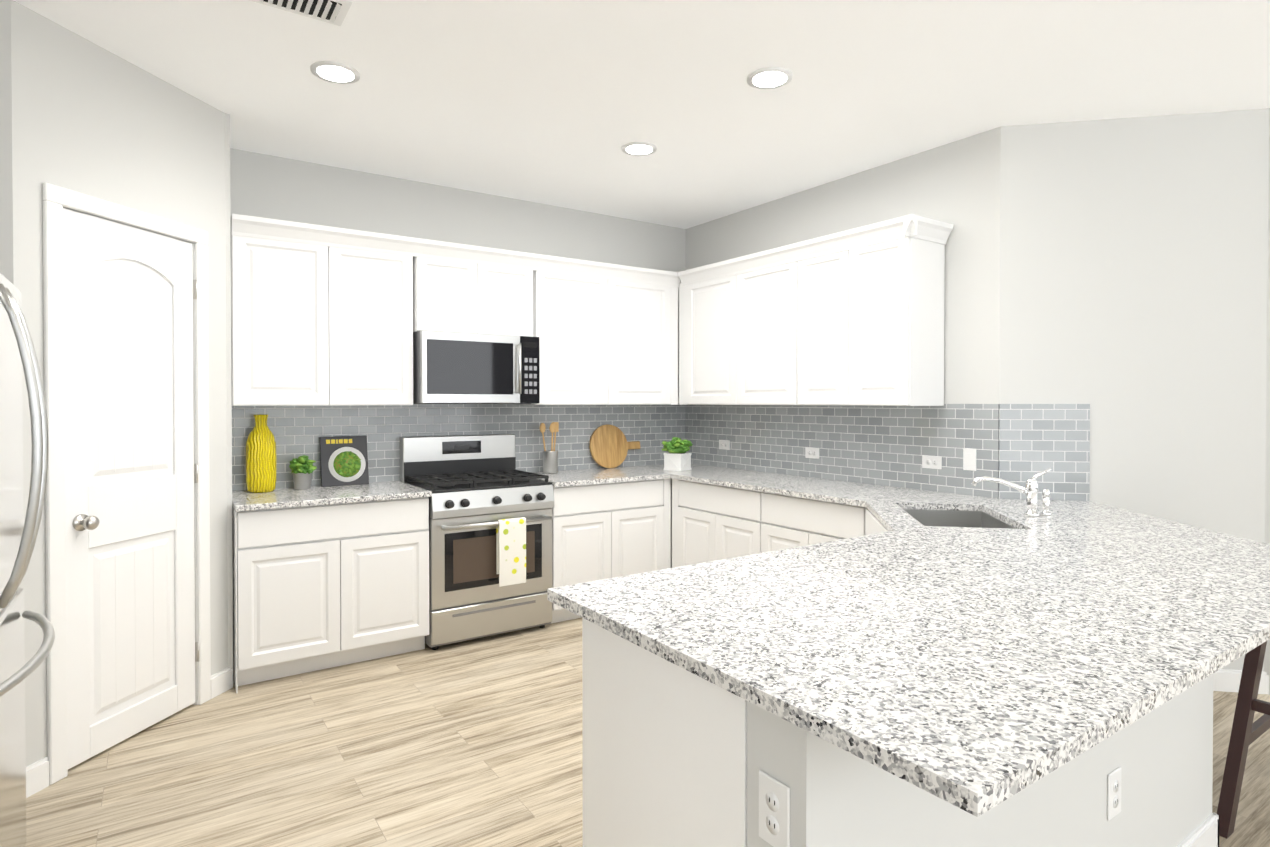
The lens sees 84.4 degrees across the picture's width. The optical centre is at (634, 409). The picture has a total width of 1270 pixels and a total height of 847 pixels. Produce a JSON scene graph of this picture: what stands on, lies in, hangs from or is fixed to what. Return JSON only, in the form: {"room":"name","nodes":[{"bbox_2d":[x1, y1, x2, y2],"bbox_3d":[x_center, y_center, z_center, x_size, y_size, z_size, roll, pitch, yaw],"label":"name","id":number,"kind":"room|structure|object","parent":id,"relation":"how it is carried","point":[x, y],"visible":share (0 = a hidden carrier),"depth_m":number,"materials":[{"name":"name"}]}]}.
{"room":"kitchen","nodes":[
{"label":"kitchen","id":0,"kind":"room"},
{"bbox_2d":[0,0,1269,766],"bbox_3d":[0.993,-0.040,3.907,8.620,2.820,3.900,0,1,-34],"label":"wall","id":1,"kind":"structure","parent":0,"point":[1114,274],"depth_m":3.46,"materials":[{"name":"white paint"}]},
{"bbox_2d":[43,182,210,784],"bbox_3d":[-2.142,0.274,2.949,0.133,2.212,0.759,0,1,11],"label":"door frame","id":2,"kind":"structure","parent":1,"relation":"attached to","point":[57,199],"depth_m":2.62,"materials":[{"name":"white wood"}]},
{"bbox_2d":[63,208,198,768],"bbox_3d":[-2.106,0.303,2.945,0.481,2.130,0.476,0,1,-34],"label":"pantry door","id":3,"kind":"structure","parent":1,"relation":"in","point":[131,467],"depth_m":2.90,"materials":[{"name":"white wood"}]},
{"bbox_2d":[231,214,330,405],"bbox_3d":[-1.977,-0.510,3.879,0.467,0.980,0.324,0,1,-34],"label":"upper cabinet","id":4,"kind":"object","parent":1,"relation":"attached to","point":[321,315],"depth_m":3.74,"materials":[{"name":"white wood"}]},
{"bbox_2d":[331,227,418,405],"bbox_3d":[-1.591,-0.513,4.143,0.467,0.980,0.324,0,1,-34],"label":"upper cabinet","id":5,"kind":"object","parent":1,"relation":"attached to","point":[375,299],"depth_m":4.01,"materials":[{"name":"white wood"}]},
{"bbox_2d":[415,238,482,333],"bbox_3d":[-1.228,-0.735,4.389,0.385,0.540,0.324,0,1,-34],"label":"upper cabinet","id":6,"kind":"object","parent":1,"relation":"attached to","point":[448,275],"depth_m":4.26,"materials":[{"name":"white wood"}]},
{"bbox_2d":[413,330,539,403],"bbox_3d":[-1.031,-0.249,4.445,0.761,0.430,0.458,0,1,-34],"label":"microwave","id":7,"kind":"object","parent":6,"relation":"attached to","point":[460,368],"visible":0.98,"depth_m":4.26,"materials":[{"name":"grey metal"}]},
{"bbox_2d":[232,403,684,490],"bbox_3d":[-0.931,0.205,4.805,3.265,0.490,0.008,0,1,-34],"label":"wall tile","id":8,"kind":"structure","parent":1,"relation":"attached to","point":[297,431],"depth_m":4.60,"materials":[{"name":"grey tile"}]},
{"bbox_2d":[483,247,538,336],"bbox_3d":[-0.911,-0.738,4.606,0.385,0.540,0.324,0,1,-34],"label":"upper cabinet","id":9,"kind":"object","parent":1,"relation":"attached to","point":[510,278],"depth_m":4.49,"materials":[{"name":"white wood"}]},
{"bbox_2d":[515,254,610,404],"bbox_3d":[-0.511,-0.520,4.883,0.557,0.980,0.324,0,1,-34],"label":"upper cabinet","id":10,"kind":"object","parent":1,"relation":"attached to","point":[575,294],"depth_m":4.76,"materials":[{"name":"white wood"}]},
{"bbox_2d":[611,264,679,404],"bbox_3d":[-0.024,-0.524,5.216,0.623,0.980,0.324,0,1,-34],"label":"upper cabinet","id":11,"kind":"object","parent":1,"relation":"attached to","point":[644,301],"depth_m":5.08,"materials":[{"name":"white wood"}]},
{"bbox_2d":[26,667,1268,846],"bbox_3d":[1.159,1.320,3.684,8.414,0.105,3.200,0,1,-34],"label":"baseboard","id":12,"kind":"structure","parent":1,"relation":"attached to","point":[1205,833],"depth_m":2.56,"materials":[{"name":"white wood"}]},
{"bbox_2d":[682,258,733,404],"bbox_3d":[0.663,-0.522,5.054,0.323,0.980,0.546,0,1,-34],"label":"upper cabinet","id":13,"kind":"object","parent":1,"relation":"attached to","point":[707,291],"depth_m":4.97,"materials":[{"name":"white wood"}]},
{"bbox_2d":[734,244,793,404],"bbox_3d":[0.970,-0.518,4.605,0.323,0.980,0.544,0,1,-34],"label":"upper cabinet","id":14,"kind":"object","parent":1,"relation":"attached to","point":[764,280],"depth_m":4.52,"materials":[{"name":"white wood"}]},
{"bbox_2d":[794,231,845,404],"bbox_3d":[1.233,-0.514,4.221,0.323,0.980,0.385,0,1,-34],"label":"upper cabinet","id":15,"kind":"object","parent":1,"relation":"attached to","point":[819,263],"depth_m":4.14,"materials":[{"name":"white wood"}]},
{"bbox_2d":[685,404,998,498],"bbox_3d":[1.139,0.207,4.664,0.008,0.490,2.580,0,1,-34],"label":"wall tile","id":16,"kind":"structure","parent":1,"relation":"attached to","point":[885,445],"depth_m":4.31,"materials":[{"name":"grey tile"}]},
{"bbox_2d":[719,440,729,449],"bbox_3d":[0.677,0.270,5.324,0.008,0.072,0.118,0,1,-34],"label":"electrical outlet","id":17,"kind":"object","parent":16,"relation":"attached to","point":[724,444],"visible":1,"depth_m":5.32,"materials":[{"name":"white plastic"}]},
{"bbox_2d":[805,447,818,458],"bbox_3d":[1.166,0.287,4.610,0.008,0.072,0.118,0,1,-34],"label":"electrical outlet","id":18,"kind":"object","parent":16,"relation":"attached to","point":[811,452],"visible":1,"depth_m":4.61,"materials":[{"name":"white plastic"}]},
{"bbox_2d":[922,455,941,468],"bbox_3d":[1.652,0.295,3.901,0.008,0.072,0.118,0,1,-34],"label":"electrical outlet","id":19,"kind":"object","parent":16,"relation":"attached to","point":[932,462],"visible":1,"depth_m":3.90,"materials":[{"name":"white plastic"}]},
{"bbox_2d":[963,448,975,470],"bbox_3d":[1.776,0.267,3.719,0.008,0.118,0.072,0,1,-34],"label":"light switch","id":20,"kind":"object","parent":16,"relation":"attached to","point":[969,459],"visible":1,"depth_m":3.71,"materials":[{"name":"white plastic"}]},
{"bbox_2d":[846,214,949,405],"bbox_3d":[1.450,-0.510,3.904,0.323,0.980,0.385,0,1,-34],"label":"upper cabinet","id":21,"kind":"object","parent":1,"relation":"attached to","point":[853,317],"depth_m":3.77,"materials":[{"name":"white wood"}]},
{"bbox_2d":[999,404,1089,500],"bbox_3d":[2.076,0.218,3.559,0.420,0.490,0.008,0,1,11],"label":"wall tile","id":22,"kind":"structure","parent":1,"relation":"attached to","point":[1034,439],"depth_m":3.55,"materials":[{"name":"grey tile"}]},
{"bbox_2d":[14,0,1269,228],"bbox_3d":[1.093,-1.482,2.082,10.500,0.100,10.500,0,1,-34],"label":"ceiling","id":23,"kind":"structure","parent":0,"point":[556,102],"depth_m":3.06,"materials":[{"name":"white paint"}]},
{"bbox_2d":[249,0,352,25],"bbox_3d":[-1.187,-1.427,2.448,0.340,0.015,0.190,0,1,-34],"label":"ceiling vent","id":24,"kind":"object","parent":23,"relation":"in","point":[334,12],"visible":1,"depth_m":2.49,"materials":[{"name":"white metal"}]},
{"bbox_2d":[310,61,359,83],"bbox_3d":[-1.279,-1.436,2.994,0.196,0.010,0.196,0,1,-34],"label":"recessed light","id":25,"kind":"object","parent":23,"relation":"in","point":[334,72],"visible":1,"depth_m":2.98,"materials":[{"name":"white"}]},
{"bbox_2d":[621,142,656,155],"bbox_3d":[0.023,-1.446,3.894,0.196,0.010,0.196,0,1,-34],"label":"recessed light","id":26,"kind":"object","parent":23,"relation":"in","point":[639,148],"visible":0.92,"depth_m":3.88,"materials":[{"name":"white"}]},
{"bbox_2d":[747,67,792,89],"bbox_3d":[0.585,-1.437,3.046,0.196,0.010,0.196,0,1,-34],"label":"recessed light","id":27,"kind":"object","parent":23,"relation":"in","point":[769,78],"visible":1,"depth_m":3.03,"materials":[{"name":"white"}]},
{"bbox_2d":[25,618,1269,846],"bbox_3d":[1.093,1.438,2.112,10.500,0.100,10.500,0,1,-34],"label":"floor","id":28,"kind":"structure","parent":0,"point":[477,742],"depth_m":2.72,"materials":[{"name":"brown wood"}]},
{"bbox_2d":[0,272,54,846],"bbox_3d":[-1.893,0.496,1.578,0.899,1.795,0.912,0,1,-34],"label":"refrigerator","id":29,"kind":"object","parent":28,"relation":"on","point":[18,536],"visible":1,"depth_m":1.88,"materials":[{"name":"grey metal"}]},
{"bbox_2d":[232,497,428,693],"bbox_3d":[-1.712,0.929,3.906,0.946,0.882,0.618,0,1,-34],"label":"base cabinet","id":30,"kind":"object","parent":28,"relation":"on","point":[318,587],"visible":0.9,"depth_m":3.62,"materials":[{"name":"white wood"}]},
{"bbox_2d":[232,481,431,511],"bbox_3d":[-1.701,0.471,3.886,0.952,0.030,0.640,0,1,-34],"label":"countertop","id":31,"kind":"structure","parent":30,"relation":"on","point":[276,498],"depth_m":3.76,"materials":[{"name":"stone"}]},
{"bbox_2d":[246,415,275,492],"bbox_3d":[-2.067,0.242,3.875,0.150,0.425,0.150,0,1,-34],"label":"vase","id":32,"kind":"object","parent":31,"relation":"on","point":[260,460],"visible":1,"depth_m":3.82,"materials":[{"name":"ceramic"}]},
{"bbox_2d":[289,455,316,489],"bbox_3d":[-1.896,0.358,3.998,0.145,0.191,0.145,0,1,-34],"label":"plant","id":33,"kind":"object","parent":31,"relation":"on","point":[302,468],"visible":1,"depth_m":3.96,"materials":[{"name":"green plant"}]},
{"bbox_2d":[319,436,368,486],"bbox_3d":[-1.737,0.309,4.191,0.266,0.293,0.077,0,1,-34],"label":"cookbook","id":34,"kind":"object","parent":31,"relation":"on","point":[343,460],"visible":1,"depth_m":4.17,"materials":[{"name":"grey paper"}]},
{"bbox_2d":[400,434,553,649],"bbox_3d":[-0.977,0.770,4.352,0.758,1.189,0.690,0,1,-34],"label":"range","id":35,"kind":"object","parent":28,"relation":"on","point":[478,486],"visible":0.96,"depth_m":4.15,"materials":[{"name":"grey metal"}]},
{"bbox_2d":[496,517,525,586],"bbox_3d":[-0.727,0.835,4.121,0.170,0.386,0.041,0,1,-34],"label":"towel","id":36,"kind":"object","parent":35,"relation":"hanging from","point":[511,551],"visible":0.98,"depth_m":4.10,"materials":[{"name":"white fabric"}]},
{"bbox_2d":[546,478,669,624],"bbox_3d":[-0.304,0.919,4.870,0.921,0.882,0.619,0,1,-34],"label":"base cabinet","id":37,"kind":"object","parent":28,"relation":"on","point":[605,530],"depth_m":4.58,"materials":[{"name":"white wood"}]},
{"bbox_2d":[531,471,594,486],"bbox_3d":[-0.305,0.461,4.841,0.892,0.030,0.640,0,1,-34],"label":"countertop","id":38,"kind":"structure","parent":37,"relation":"on","point":[562,478],"depth_m":4.49,"materials":[{"name":"stone"}]},
{"bbox_2d":[574,614,746,846],"bbox_3d":[0.292,0.952,1.694,0.626,0.882,0.586,0,1,-34],"label":"base cabinet","id":39,"kind":"object","parent":28,"relation":"on","point":[664,753],"depth_m":1.50,"materials":[{"name":"white wood"}]},
{"bbox_2d":[547,527,1269,816],"bbox_3d":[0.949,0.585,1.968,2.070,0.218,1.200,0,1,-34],"label":"countertop","id":40,"kind":"structure","parent":39,"relation":"on","point":[975,655],"depth_m":1.46,"materials":[{"name":"stone"}]},
{"bbox_2d":[1055,500,1129,510],"bbox_3d":[2.399,0.479,3.096,0.277,0.030,1.424,0,1,-34],"label":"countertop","id":41,"kind":"structure","parent":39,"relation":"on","point":[1093,504],"depth_m":3.46,"materials":[{"name":"stone"}]},
{"bbox_2d":[670,478,757,567],"bbox_3d":[0.753,0.921,4.691,0.618,0.882,0.868,0,1,-34],"label":"base cabinet","id":42,"kind":"object","parent":28,"relation":"on","point":[710,522],"depth_m":4.53,"materials":[{"name":"white wood"}]},
{"bbox_2d":[758,491,853,552],"bbox_3d":[1.208,0.928,4.028,0.618,0.882,0.741,0,1,-34],"label":"base cabinet","id":43,"kind":"object","parent":28,"relation":"on","point":[771,507],"depth_m":4.05,"materials":[{"name":"white wood"}]},
{"bbox_2d":[562,463,1269,590],"bbox_3d":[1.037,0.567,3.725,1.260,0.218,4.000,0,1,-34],"label":"countertop","id":44,"kind":"structure","parent":43,"relation":"on","point":[1121,537],"depth_m":2.86,"materials":[{"name":"stone"}]},
{"bbox_2d":[540,422,558,473],"bbox_3d":[-0.589,0.267,4.875,0.147,0.355,0.108,0,1,-34],"label":"utensil holder","id":45,"kind":"object","parent":44,"relation":"on","point":[550,461],"visible":1,"depth_m":4.85,"materials":[{"name":"silver metal"}]},
{"bbox_2d":[589,425,640,467],"bbox_3d":[-0.146,0.279,5.301,0.450,0.328,0.070,0,1,-34],"label":"cutting board","id":46,"kind":"object","parent":44,"relation":"on","point":[610,446],"visible":0.98,"depth_m":5.26,"materials":[{"name":"brown wood"}]},
{"bbox_2d":[662,437,692,470],"bbox_3d":[0.310,0.322,5.101,0.241,0.241,0.224,0,1,-34],"label":"planter box","id":47,"kind":"object","parent":44,"relation":"on","point":[677,458],"visible":1,"depth_m":5.04,"materials":[{"name":"white ceramic"}]},
{"bbox_2d":[971,468,1051,516],"bbox_3d":[1.660,0.358,3.079,0.275,0.210,0.236,0,1,-34],"label":"faucet","id":48,"kind":"object","parent":44,"relation":"on","point":[1029,490],"visible":1,"depth_m":3.05,"materials":[{"name":"silver metal"}]},
{"bbox_2d":[782,506,887,548],"bbox_3d":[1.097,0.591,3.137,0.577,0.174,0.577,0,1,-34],"label":"base cabinet","id":49,"kind":"object","parent":28,"relation":"on","point":[819,526],"depth_m":3.74,"materials":[{"name":"white wood"}]},
{"bbox_2d":[1217,641,1269,838],"bbox_3d":[2.296,1.024,2.386,0.782,0.723,0.296,0,1,-34],"label":"bar stool","id":50,"kind":"object","parent":28,"relation":"on","point":[1246,731],"visible":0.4,"depth_m":2.32,"materials":[{"name":"brown wood"}]},
{"bbox_2d":[747,674,1212,846],"bbox_3d":[1.047,0.948,2.092,2.317,0.882,0.677,0,1,-34],"label":"wall","id":51,"kind":"structure","parent":0,"point":[1161,756],"depth_m":1.56,"materials":[{"name":"white paint"}]},
{"bbox_2d":[759,770,789,846],"bbox_3d":[0.239,0.698,1.211,0.008,0.118,0.072,0,1,-34],"label":"outlet","id":52,"kind":"object","parent":51,"relation":"attached to","point":[774,812],"visible":1,"depth_m":1.21,"materials":[{"name":"white plastic"}]},
{"bbox_2d":[1107,767,1120,820],"bbox_3d":[1.238,0.991,1.808,0.072,0.118,0.008,0,1,-34],"label":"outlet","id":53,"kind":"object","parent":51,"relation":"attached to","point":[1114,793],"visible":1,"depth_m":1.80,"materials":[{"name":"white plastic"}]}
]}

